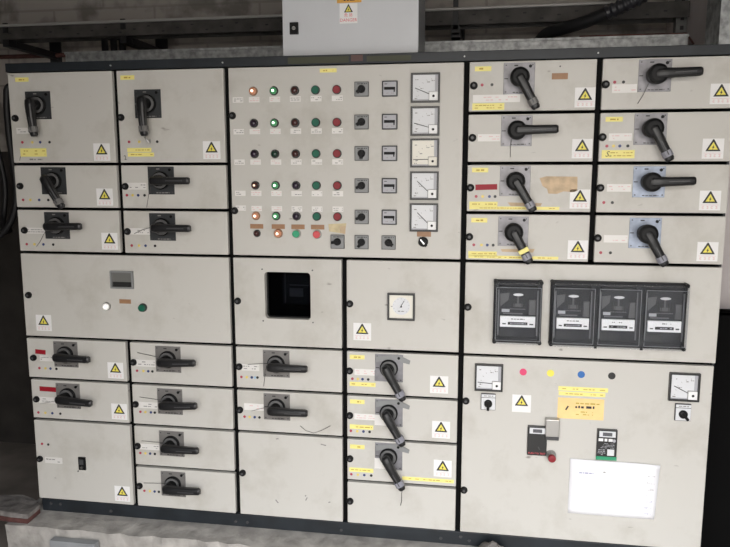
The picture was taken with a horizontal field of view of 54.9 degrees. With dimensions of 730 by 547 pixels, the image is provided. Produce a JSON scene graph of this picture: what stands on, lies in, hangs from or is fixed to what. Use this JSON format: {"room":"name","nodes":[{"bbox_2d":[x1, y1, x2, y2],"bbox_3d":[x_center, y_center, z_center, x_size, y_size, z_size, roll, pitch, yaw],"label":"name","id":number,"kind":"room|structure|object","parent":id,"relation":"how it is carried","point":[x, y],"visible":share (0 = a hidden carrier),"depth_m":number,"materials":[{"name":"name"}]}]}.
{"room":"electrical room","nodes":[
{"label":"electrical room","id":0,"kind":"room"},
{"bbox_2d":[0,442,40,546],"bbox_3d":[0.233,1.426,1.774,6.300,0.200,4.350,1,8,9],"label":"floor","id":1,"kind":"structure","parent":0,"point":[18,462],"depth_m":3.69,"materials":[{"name":"grey concrete"}]},
{"bbox_2d":[49,537,98,546],"bbox_3d":[-1.066,1.090,2.593,0.180,0.225,0.030,1,8,9],"label":"steel plate","id":2,"kind":"object","parent":1,"relation":"on","point":[55,541],"visible":1,"depth_m":2.57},
{"bbox_2d":[5,497,477,546],"bbox_3d":[-0.058,1.043,2.816,2.502,0.255,0.738,1,8,9],"label":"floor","id":3,"kind":"structure","parent":1,"relation":"on","point":[111,531],"depth_m":2.58,"materials":[{"name":"concrete"}]},
{"bbox_2d":[0,494,39,523],"bbox_3d":[-1.383,0.908,2.733,0.262,0.035,0.157,1,8,9],"label":"slab","id":4,"kind":"object","parent":3,"relation":"on","point":[20,508],"visible":1,"depth_m":2.69,"materials":[{"name":"concrete"}]},
{"bbox_2d":[5,44,729,546],"bbox_3d":[-0.025,0.075,2.715,2.442,1.689,0.608,1,8,9],"label":"frame","id":5,"kind":"object","parent":3,"relation":"on","point":[458,537],"visible":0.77,"depth_m":2.45,"materials":[{"name":"black metal"}]},
{"bbox_2d":[8,71,118,163],"bbox_3d":[-1.041,-0.583,2.703,0.398,0.315,0.568,1,8,9],"label":"switch cubicle","id":6,"kind":"object","parent":5,"relation":"attached to","point":[57,117],"visible":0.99,"depth_m":2.49,"materials":[{"name":"grey metal"}]},
{"bbox_2d":[14,165,120,209],"bbox_3d":[-1.041,-0.341,2.739,0.398,0.155,0.568,1,8,9],"label":"switch cubicle","id":7,"kind":"object","parent":5,"relation":"attached to","point":[60,186],"visible":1,"depth_m":2.52,"materials":[{"name":"grey metal"}]},
{"bbox_2d":[18,207,122,252],"bbox_3d":[-1.041,-0.185,2.761,0.398,0.151,0.568,1,8,9],"label":"switch cubicle","id":8,"kind":"object","parent":5,"relation":"attached to","point":[50,228],"visible":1,"depth_m":2.54,"materials":[{"name":"grey metal"}]},
{"bbox_2d":[27,336,129,380],"bbox_3d":[-1.041,0.290,2.831,0.398,0.150,0.568,1,8,9],"label":"switch cubicle","id":9,"kind":"object","parent":5,"relation":"attached to","point":[48,356],"visible":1,"depth_m":2.61,"materials":[{"name":"grey metal"}]},
{"bbox_2d":[31,377,131,422],"bbox_3d":[-1.038,0.449,2.854,0.392,0.150,0.568,1,8,9],"label":"switch cubicle","id":10,"kind":"object","parent":5,"relation":"in","point":[58,398],"visible":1,"depth_m":2.63,"materials":[{"name":"grey metal"}]},
{"bbox_2d":[34,418,135,504],"bbox_3d":[-1.034,0.685,2.916,0.392,0.315,0.514,1,8,9],"label":"panel","id":11,"kind":"object","parent":5,"relation":"on","point":[81,460],"visible":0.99,"depth_m":2.68,"materials":[{"name":"grey metal"}]},
{"bbox_2d":[21,251,232,343],"bbox_3d":[-0.837,0.054,2.788,0.803,0.310,0.520,1,8,9],"label":"display panel","id":12,"kind":"object","parent":5,"relation":"in","point":[107,295],"visible":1,"depth_m":2.55,"materials":[{"name":"grey metal"}]},
{"bbox_2d":[102,302,110,310],"bbox_3d":[-0.944,0.121,2.559,0.032,0.032,0.020,1,8,9],"label":"lamp","id":13,"kind":"object","parent":12,"relation":"attached to","point":[106,306],"depth_m":2.56,"materials":[{"name":"beige plastic"}]},
{"bbox_2d":[116,68,227,163],"bbox_3d":[-0.636,-0.574,2.638,0.389,0.315,0.568,1,8,9],"label":"switch cubicle","id":14,"kind":"object","parent":5,"relation":"attached to","point":[178,116],"visible":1,"depth_m":2.42,"materials":[{"name":"grey metal"}]},
{"bbox_2d":[121,165,228,208],"bbox_3d":[-0.636,-0.334,2.673,0.388,0.150,0.568,1,8,9],"label":"switch cubicle","id":15,"kind":"object","parent":5,"relation":"attached to","point":[143,186],"visible":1,"depth_m":2.46,"materials":[{"name":"grey metal"}]},
{"bbox_2d":[123,208,229,254],"bbox_3d":[-0.636,-0.175,2.696,0.388,0.151,0.568,1,8,9],"label":"switch cubicle","id":16,"kind":"object","parent":5,"relation":"attached to","point":[149,230],"visible":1,"depth_m":2.48,"materials":[{"name":"grey metal"}]},
{"bbox_2d":[130,340,233,386],"bbox_3d":[-0.636,0.300,2.766,0.388,0.150,0.568,1,8,9],"label":"switch cubicle","id":17,"kind":"object","parent":5,"relation":"attached to","point":[168,362],"visible":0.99,"depth_m":2.55,"materials":[{"name":"grey metal"}]},
{"bbox_2d":[132,382,234,428],"bbox_3d":[-0.636,0.458,2.789,0.388,0.150,0.568,1,8,9],"label":"switch cubicle","id":18,"kind":"object","parent":5,"relation":"attached to","point":[204,406],"visible":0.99,"depth_m":2.57,"materials":[{"name":"grey metal"}]},
{"bbox_2d":[134,424,235,470],"bbox_3d":[-0.636,0.616,2.813,0.388,0.150,0.568,1,8,9],"label":"switch cubicle","id":19,"kind":"object","parent":5,"relation":"attached to","point":[159,445],"visible":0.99,"depth_m":2.59,"materials":[{"name":"grey metal"}]},
{"bbox_2d":[136,464,237,512],"bbox_3d":[-0.636,0.777,2.836,0.388,0.155,0.568,1,8,9],"label":"switch cubicle","id":20,"kind":"object","parent":5,"relation":"attached to","point":[157,486],"visible":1,"depth_m":2.62,"materials":[{"name":"grey metal"}]},
{"bbox_2d":[236,387,342,435],"bbox_3d":[-0.238,0.467,2.725,0.388,0.150,0.568,1,8,9],"label":"switch cubicle","id":21,"kind":"object","parent":5,"relation":"attached to","point":[258,409],"visible":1,"depth_m":2.51,"materials":[{"name":"grey metal"}]},
{"bbox_2d":[236,344,342,391],"bbox_3d":[-0.237,0.309,2.702,0.386,0.150,0.568,1,8,9],"label":"switch cubicle","id":22,"kind":"object","parent":5,"relation":"attached to","point":[257,366],"visible":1,"depth_m":2.48,"materials":[{"name":"grey metal"}]},
{"bbox_2d":[233,255,346,347],"bbox_3d":[-0.232,0.068,2.693,0.386,0.310,0.514,1,8,9],"label":"window panel","id":23,"kind":"object","parent":5,"relation":"attached to","point":[297,301],"visible":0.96,"depth_m":2.47,"materials":[{"name":"grey metal"}]},
{"bbox_2d":[238,430,343,521],"bbox_3d":[-0.232,0.703,2.787,0.386,0.315,0.514,1,8,9],"label":"blank panel","id":24,"kind":"object","parent":5,"relation":"on","point":[282,474],"visible":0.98,"depth_m":2.55,"materials":[{"name":"grey metal"}]},
{"bbox_2d":[228,62,463,258],"bbox_3d":[-0.035,-0.404,2.584,0.790,0.635,0.528,1,8,9],"label":"control panel","id":25,"kind":"object","parent":5,"relation":"attached to","point":[334,160],"visible":1,"depth_m":2.35,"materials":[{"name":"grey metal"}]},
{"bbox_2d":[249,87,257,95],"bbox_3d":[-0.378,-0.612,2.358,0.030,0.030,0.020,1,8,9],"label":"lamp","id":26,"kind":"object","parent":25,"relation":"attached to","point":[253,91],"depth_m":2.36,"materials":[{"name":"orange"}]},
{"bbox_2d":[250,119,257,127],"bbox_3d":[-0.377,-0.509,2.379,0.030,0.030,0.008,1,8,9],"label":"lamp","id":27,"kind":"object","parent":25,"relation":"attached to","point":[253,122],"depth_m":2.37,"materials":[{"name":"grey"}]},
{"bbox_2d":[250,149,258,157],"bbox_3d":[-0.377,-0.407,2.394,0.030,0.030,0.008,1,8,9],"label":"lamp","id":28,"kind":"object","parent":25,"relation":"attached to","point":[254,153],"depth_m":2.39,"materials":[{"name":"grey"}]},
{"bbox_2d":[251,181,259,189],"bbox_3d":[-0.377,-0.302,2.404,0.030,0.030,0.020,1,8,9],"label":"lamp","id":29,"kind":"object","parent":25,"relation":"attached to","point":[255,185],"depth_m":2.40,"materials":[{"name":"beige"}]},
{"bbox_2d":[252,211,259,219],"bbox_3d":[-0.377,-0.198,2.419,0.030,0.030,0.020,1,8,9],"label":"lamp","id":30,"kind":"object","parent":25,"relation":"attached to","point":[255,214],"depth_m":2.42,"materials":[{"name":"orange"}]},
{"bbox_2d":[253,230,260,236],"bbox_3d":[-0.374,-0.139,2.433,0.026,0.026,0.008,1,8,9],"label":"lamp","id":31,"kind":"object","parent":25,"relation":"attached to","point":[256,233],"depth_m":2.43,"materials":[{"name":"red"}]},
{"bbox_2d":[269,86,277,94],"bbox_3d":[-0.306,-0.611,2.347,0.030,0.030,0.020,1,8,9],"label":"lamp","id":32,"kind":"object","parent":25,"relation":"attached to","point":[273,90],"depth_m":2.35,"materials":[{"name":"green"}]},
{"bbox_2d":[270,118,278,127],"bbox_3d":[-0.306,-0.506,2.362,0.030,0.030,0.020,1,8,9],"label":"lamp","id":33,"kind":"object","parent":25,"relation":"attached to","point":[274,122],"depth_m":2.36,"materials":[{"name":"green plastic"}]},
{"bbox_2d":[271,149,278,157],"bbox_3d":[-0.305,-0.406,2.383,0.030,0.030,0.008,1,8,9],"label":"lamp","id":34,"kind":"object","parent":25,"relation":"attached to","point":[274,152],"depth_m":2.38,"materials":[{"name":"green plastic"}]},
{"bbox_2d":[271,181,279,189],"bbox_3d":[-0.306,-0.300,2.393,0.030,0.030,0.020,1,8,9],"label":"lamp","id":35,"kind":"object","parent":25,"relation":"attached to","point":[275,185],"depth_m":2.39,"materials":[{"name":"green"}]},
{"bbox_2d":[272,212,280,219],"bbox_3d":[-0.306,-0.197,2.408,0.030,0.030,0.020,1,8,9],"label":"lamp","id":36,"kind":"object","parent":25,"relation":"attached to","point":[275,215],"depth_m":2.41,"materials":[{"name":"green"}]},
{"bbox_2d":[274,229,282,237],"bbox_3d":[-0.300,-0.137,2.416,0.032,0.032,0.020,1,8,9],"label":"lamp","id":37,"kind":"object","parent":25,"relation":"attached to","point":[278,233],"depth_m":2.41,"materials":[{"name":"orange"}]},
{"bbox_2d":[290,86,298,94],"bbox_3d":[-0.234,-0.610,2.341,0.030,0.030,0.008,1,8,9],"label":"lamp","id":38,"kind":"object","parent":25,"relation":"attached to","point":[294,90],"depth_m":2.34,"materials":[{"name":"red"}]},
{"bbox_2d":[291,149,299,157],"bbox_3d":[-0.234,-0.404,2.371,0.030,0.030,0.008,1,8,9],"label":"lamp","id":39,"kind":"object","parent":25,"relation":"attached to","point":[295,153],"depth_m":2.37,"materials":[{"name":"red plastic"}]},
{"bbox_2d":[291,118,299,126],"bbox_3d":[-0.234,-0.505,2.356,0.030,0.030,0.008,1,8,9],"label":"lamp","id":40,"kind":"object","parent":25,"relation":"attached to","point":[295,122],"depth_m":2.35,"materials":[{"name":"red plastic"}]},
{"bbox_2d":[292,212,300,220],"bbox_3d":[-0.234,-0.196,2.402,0.030,0.030,0.008,1,8,9],"label":"lamp","id":41,"kind":"object","parent":25,"relation":"on","point":[296,216],"depth_m":2.40,"materials":[{"name":"grey"}]},
{"bbox_2d":[292,181,300,189],"bbox_3d":[-0.234,-0.299,2.387,0.030,0.030,0.008,1,8,9],"label":"lamp","id":42,"kind":"object","parent":25,"relation":"attached to","point":[296,185],"depth_m":2.38,"materials":[{"name":"grey"}]},
{"bbox_2d":[331,235,344,248],"bbox_3d":[-0.095,-0.107,2.382,0.048,0.048,0.028,1,8,9],"label":"switch","id":43,"kind":"object","parent":25,"relation":"attached to","point":[337,241],"depth_m":2.39,"materials":[{"name":"black plastic"}]},
{"bbox_2d":[354,114,368,128],"bbox_3d":[-0.012,-0.499,2.311,0.048,0.048,0.028,1,8,9],"label":"switch","id":44,"kind":"object","parent":25,"relation":"attached to","point":[361,121],"depth_m":2.31,"materials":[{"name":"black plastic"}]},
{"bbox_2d":[354,81,368,96],"bbox_3d":[-0.012,-0.603,2.295,0.048,0.048,0.028,1,8,9],"label":"switch","id":45,"kind":"object","parent":25,"relation":"attached to","point":[361,88],"depth_m":2.30,"materials":[{"name":"black plastic"}]},
{"bbox_2d":[355,235,368,248],"bbox_3d":[-0.013,-0.105,2.369,0.048,0.048,0.028,1,8,9],"label":"switch","id":46,"kind":"object","parent":25,"relation":"attached to","point":[361,241],"depth_m":2.37,"materials":[{"name":"black plastic"}]},
{"bbox_2d":[355,210,368,223],"bbox_3d":[-0.012,-0.189,2.356,0.048,0.048,0.028,1,8,9],"label":"switch","id":47,"kind":"object","parent":25,"relation":"attached to","point":[361,216],"depth_m":2.36,"materials":[{"name":"black plastic"}]},
{"bbox_2d":[355,178,368,192],"bbox_3d":[-0.012,-0.292,2.341,0.048,0.048,0.028,1,8,9],"label":"switch","id":48,"kind":"object","parent":25,"relation":"attached to","point":[361,184],"depth_m":2.34,"materials":[{"name":"black plastic"}]},
{"bbox_2d":[355,146,368,160],"bbox_3d":[-0.012,-0.397,2.326,0.048,0.048,0.028,1,8,9],"label":"switch","id":49,"kind":"object","parent":25,"relation":"attached to","point":[361,152],"depth_m":2.33,"materials":[{"name":"black plastic"}]},
{"bbox_2d":[382,235,395,249],"bbox_3d":[0.078,-0.103,2.354,0.048,0.048,0.028,1,8,9],"label":"switch","id":50,"kind":"object","parent":25,"relation":"attached to","point":[388,241],"depth_m":2.36,"materials":[{"name":"black plastic"}]},
{"bbox_2d":[384,184,394,188],"bbox_3d":[0.080,-0.288,2.331,0.036,0.016,0.002,1,8,9],"label":"register","id":51,"kind":"object","parent":25,"relation":"attached to","point":[386,186],"depth_m":2.33,"materials":[{"name":"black plastic"}]},
{"bbox_2d":[384,152,394,156],"bbox_3d":[0.080,-0.393,2.316,0.036,0.016,0.002,1,8,9],"label":"register","id":52,"kind":"object","parent":25,"relation":"attached to","point":[386,154],"depth_m":2.32,"materials":[{"name":"black plastic"}]},
{"bbox_2d":[384,120,394,124],"bbox_3d":[0.080,-0.494,2.301,0.036,0.016,0.002,1,8,9],"label":"register","id":53,"kind":"object","parent":25,"relation":"attached to","point":[386,122],"depth_m":2.30,"materials":[{"name":"black plastic"}]},
{"bbox_2d":[384,87,394,91],"bbox_3d":[0.080,-0.599,2.285,0.036,0.016,0.002,1,8,9],"label":"register","id":54,"kind":"object","parent":25,"relation":"attached to","point":[386,89],"depth_m":2.29,"materials":[{"name":"black plastic"}]},
{"bbox_2d":[282,0,424,55],"bbox_3d":[-0.029,-1.042,2.447,0.459,0.600,0.311,1,8,9],"label":"enclosure","id":55,"kind":"object","parent":5,"relation":"on","point":[310,27],"visible":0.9,"depth_m":2.34,"materials":[{"name":"grey metal"}]},
{"bbox_2d":[64,34,688,61],"bbox_3d":[-0.031,-0.884,2.966,2.589,0.140,0.157,1,8,9],"label":"ledge","id":56,"kind":"object","parent":5,"relation":"on","point":[666,39],"visible":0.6,"depth_m":2.82,"materials":[{"name":"concrete"}]},
{"bbox_2d":[535,0,647,37],"bbox_3d":[0.927,-1.752,2.618,0.702,1.949,0.203,5,10,32],"label":"conduit","id":57,"kind":"object","parent":56,"relation":"attached to","point":[607,12],"visible":0.64,"depth_m":2.68,"materials":[{"name":"black plastic"}]},
{"bbox_2d":[579,33,694,43],"bbox_3d":[1.055,-0.908,2.729,0.434,0.044,0.020,1,8,6],"label":"wire","id":58,"kind":"object","parent":56,"relation":"on","point":[689,37],"visible":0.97,"depth_m":2.72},
{"bbox_2d":[347,461,456,530],"bbox_3d":[0.165,0.792,2.735,0.387,0.155,0.514,1,8,9],"label":"blank panel","id":59,"kind":"object","parent":5,"relation":"on","point":[369,502],"visible":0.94,"depth_m":2.50,"materials":[{"name":"grey metal"}]},
{"bbox_2d":[347,436,456,505],"bbox_3d":[0.161,0.668,2.689,0.387,0.218,0.568,1,8,9],"label":"switch cubicle","id":60,"kind":"object","parent":5,"relation":"attached to","point":[372,459],"visible":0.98,"depth_m":2.47,"materials":[{"name":"grey metal"}]},
{"bbox_2d":[346,393,457,446],"bbox_3d":[0.161,0.479,2.662,0.387,0.156,0.568,1,8,9],"label":"switch cubicle","id":61,"kind":"object","parent":5,"relation":"attached to","point":[419,418],"visible":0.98,"depth_m":2.44,"materials":[{"name":"grey metal"}]},
{"bbox_2d":[346,348,458,401],"bbox_3d":[0.161,0.321,2.638,0.387,0.155,0.568,1,8,9],"label":"switch cubicle","id":62,"kind":"object","parent":5,"relation":"attached to","point":[401,374],"visible":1,"depth_m":2.42,"materials":[{"name":"beige metal"}]},
{"bbox_2d":[346,257,460,351],"bbox_3d":[0.165,0.076,2.629,0.386,0.308,0.514,1,8,9],"label":"panel","id":63,"kind":"object","parent":5,"relation":"in","point":[392,303],"visible":1,"depth_m":2.39,"materials":[{"name":"grey metal"}]},
{"bbox_2d":[466,211,589,264],"bbox_3d":[0.561,-0.144,2.505,0.394,0.158,0.566,1,8,9],"label":"switch cubicle","id":64,"kind":"object","parent":5,"relation":"attached to","point":[528,237],"visible":0.99,"depth_m":2.29,"materials":[{"name":"grey metal"}]},
{"bbox_2d":[467,165,591,212],"bbox_3d":[0.562,-0.305,2.483,0.394,0.152,0.564,1,8,9],"label":"switch cubicle","id":65,"kind":"object","parent":5,"relation":"attached to","point":[517,188],"visible":1,"depth_m":2.26,"materials":[{"name":"beige metal"}]},
{"bbox_2d":[468,113,594,162],"bbox_3d":[0.562,-0.465,2.459,0.392,0.150,0.564,1,8,9],"label":"switch cubicle","id":66,"kind":"object","parent":5,"relation":"attached to","point":[566,137],"visible":1,"depth_m":2.24,"materials":[{"name":"beige metal"}]},
{"bbox_2d":[469,59,596,114],"bbox_3d":[0.562,-0.624,2.436,0.392,0.157,0.564,1,8,9],"label":"switch cubicle","id":67,"kind":"object","parent":5,"relation":"attached to","point":[538,86],"visible":1,"depth_m":2.22,"materials":[{"name":"beige metal"}]},
{"bbox_2d":[460,353,713,546],"bbox_3d":[0.763,0.570,2.589,0.798,0.635,0.542,1,8,9],"label":"panel","id":68,"kind":"object","parent":5,"relation":"on","point":[524,418],"visible":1,"depth_m":2.36,"materials":[{"name":"grey metal"}]},
{"bbox_2d":[481,393,495,410],"bbox_3d":[0.417,0.436,2.377,0.049,0.057,0.030,1,8,9],"label":"switch","id":69,"kind":"object","parent":68,"relation":"attached to","point":[488,400],"depth_m":2.38,"materials":[{"name":"white plastic"}]},
{"bbox_2d":[568,458,659,518],"bbox_3d":[0.833,0.724,2.358,0.287,0.196,0.012,1,8,10],"label":"paper sheet","id":70,"kind":"object","parent":68,"relation":"attached to","point":[601,488],"visible":1,"depth_m":2.36,"materials":[{"name":"white paper"}]},
{"bbox_2d":[674,403,690,420],"bbox_3d":[1.032,0.453,2.278,0.049,0.057,0.030,1,8,9],"label":"switch","id":71,"kind":"object","parent":68,"relation":"attached to","point":[682,411],"depth_m":2.28,"materials":[{"name":"white plastic"}]},
{"bbox_2d":[464,260,721,362],"bbox_3d":[0.763,0.095,2.507,0.802,0.310,0.566,1,8,9],"label":"panel","id":72,"kind":"object","parent":5,"relation":"in","point":[590,309],"visible":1,"depth_m":2.27,"materials":[{"name":"grey metal"}]},
{"bbox_2d":[593,212,725,266],"bbox_3d":[0.964,-0.136,2.442,0.395,0.157,0.564,1,8,9],"label":"switch cubicle","id":73,"kind":"object","parent":5,"relation":"attached to","point":[663,239],"visible":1,"depth_m":2.22,"materials":[{"name":"beige metal"}]},
{"bbox_2d":[595,164,729,212],"bbox_3d":[0.965,-0.297,2.418,0.394,0.150,0.564,1,8,9],"label":"switch cubicle","id":74,"kind":"object","parent":5,"relation":"attached to","point":[619,188],"visible":1,"depth_m":2.20,"materials":[{"name":"beige metal"}]},
{"bbox_2d":[597,111,729,162],"bbox_3d":[0.964,-0.454,2.395,0.395,0.154,0.564,1,8,9],"label":"switch cubicle","id":75,"kind":"object","parent":5,"relation":"attached to","point":[644,137],"visible":1,"depth_m":2.18,"materials":[{"name":"beige metal"}]},
{"bbox_2d":[600,56,729,112],"bbox_3d":[0.965,-0.616,2.371,0.393,0.155,0.564,1,8,9],"label":"switch cubicle","id":76,"kind":"object","parent":5,"relation":"attached to","point":[702,83],"visible":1,"depth_m":2.16,"materials":[{"name":"beige metal"}]},
{"bbox_2d":[478,541,503,546],"bbox_3d":[0.428,0.945,2.408,0.114,0.056,0.074,1,8,9],"label":"lump","id":77,"kind":"object","parent":3,"relation":"on","point":[492,543],"visible":1,"depth_m":2.41,"materials":[{"name":"stone"}]},
{"bbox_2d":[673,0,688,32],"bbox_3d":[1.309,-0.820,2.951,0.044,3.898,0.041,1,8,9],"label":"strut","id":78,"kind":"object","parent":1,"relation":"on","point":[679,24],"visible":0.09,"depth_m":2.90,"materials":[{"name":"grey metal"}]},
{"bbox_2d":[701,309,729,546],"bbox_3d":[1.502,0.665,2.586,0.588,1.066,0.060,1,8,9],"label":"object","id":79,"kind":"object","parent":1,"relation":"on","point":[716,511],"visible":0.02,"depth_m":2.59,"materials":[{"name":"black"}]},
{"bbox_2d":[0,0,667,151],"bbox_3d":[0.565,-0.900,3.502,6.300,3.900,0.200,1,8,9],"label":"wall","id":80,"kind":"structure","parent":0,"point":[11,11],"depth_m":3.59,"materials":[{"name":"grey concrete"}]},
{"bbox_2d":[0,150,7,229],"bbox_3d":[-1.858,-0.573,3.460,0.143,0.874,1.183,-6,11,-37],"label":"power cable","id":81,"kind":"object","parent":80,"relation":"attached to","point":[2,168],"visible":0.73,"depth_m":3.00,"materials":[{"name":"black rubber"}]},
{"bbox_2d":[0,83,18,238],"bbox_3d":[-1.730,-0.485,3.267,0.310,0.697,1.258,-6,10,-34],"label":"power cable","id":82,"kind":"object","parent":80,"relation":"attached to","point":[6,229],"visible":0.65,"depth_m":2.75,"materials":[{"name":"black rubber"}]},
{"bbox_2d":[0,152,35,443],"bbox_3d":[-0.493,0.194,3.728,3.790,1.670,0.012,1,8,9],"label":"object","id":83,"kind":"structure","parent":80,"relation":"attached to","point":[17,418],"depth_m":4.00,"materials":[{"name":"black"}]},
{"bbox_2d":[2,23,61,61],"bbox_3d":[-1.665,-1.110,3.525,0.060,0.210,0.410,1,8,9],"label":"bracket arm","id":84,"kind":"object","parent":80,"relation":"attached to","point":[55,47],"visible":0.79,"depth_m":3.53,"materials":[{"name":"black metal"}]},
{"bbox_2d":[0,1,689,43],"bbox_3d":[-0.539,-1.121,3.191,3.770,0.064,0.104,1,8,9],"label":"cable tray","id":85,"kind":"object","parent":84,"relation":"attached to","point":[665,11],"visible":0.73,"depth_m":3.12,"materials":[{"name":"brown metal"}]},
{"bbox_2d":[101,39,108,50],"bbox_3d":[-1.231,-0.028,3.485,0.034,2.180,0.031,1,8,9],"label":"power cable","id":86,"kind":"object","parent":85,"relation":"hanging from","point":[104,42],"visible":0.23,"depth_m":3.32,"materials":[{"name":"black rubber"}]},
{"bbox_2d":[110,39,116,50],"bbox_3d":[-1.186,-0.027,3.478,0.034,2.180,0.031,1,8,9],"label":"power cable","id":87,"kind":"object","parent":85,"relation":"hanging from","point":[113,42],"visible":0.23,"depth_m":3.31,"materials":[{"name":"black rubber"}]},
{"bbox_2d":[119,39,125,49],"bbox_3d":[-1.143,-0.026,3.471,0.034,2.180,0.031,1,8,9],"label":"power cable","id":88,"kind":"object","parent":85,"relation":"hanging from","point":[121,46],"visible":0.14,"depth_m":3.31,"materials":[{"name":"black rubber"}]},
{"bbox_2d":[0,1,615,26],"bbox_3d":[-0.667,-1.145,3.143,3.470,0.016,0.013,1,8,9],"label":"conduit pipe","id":89,"kind":"object","parent":85,"relation":"attached to","point":[596,2],"visible":0.72,"depth_m":3.12,"materials":[{"name":"grey"}]},
{"bbox_2d":[0,53,65,58],"bbox_3d":[-1.913,-1.153,3.748,0.900,0.022,0.051,1,8,9],"label":"rusty pipe","id":90,"kind":"object","parent":80,"relation":"attached to","point":[13,56],"visible":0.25,"depth_m":3.71,"materials":[{"name":"metal"}]},
{"bbox_2d":[120,19,167,49],"bbox_3d":[-1.078,-1.097,3.431,0.060,0.210,0.410,1,8,9],"label":"bracket arm","id":91,"kind":"object","parent":80,"relation":"attached to","point":[126,40],"visible":0.64,"depth_m":3.35,"materials":[{"name":"black metal"}]},
{"bbox_2d":[451,0,464,40],"bbox_3d":[0.417,-1.086,3.187,0.060,0.260,0.410,1,8,9],"label":"bracket arm","id":92,"kind":"object","parent":80,"relation":"attached to","point":[457,34],"visible":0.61,"depth_m":2.99,"materials":[{"name":"black metal"}]},
{"bbox_2d":[666,0,729,308],"bbox_3d":[1.673,-0.805,2.853,0.702,3.900,0.740,1,8,9],"label":"wall column","id":93,"kind":"structure","parent":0,"point":[696,21],"depth_m":2.67,"materials":[{"name":"paint"}]},
{"bbox_2d":[705,0,729,44],"bbox_3d":[1.295,-1.603,2.337,0.166,2.169,0.164,1,8,9],"label":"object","id":94,"kind":"object","parent":93,"relation":"attached to","point":[717,31],"visible":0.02,"depth_m":2.40,"materials":[{"name":"concrete"}]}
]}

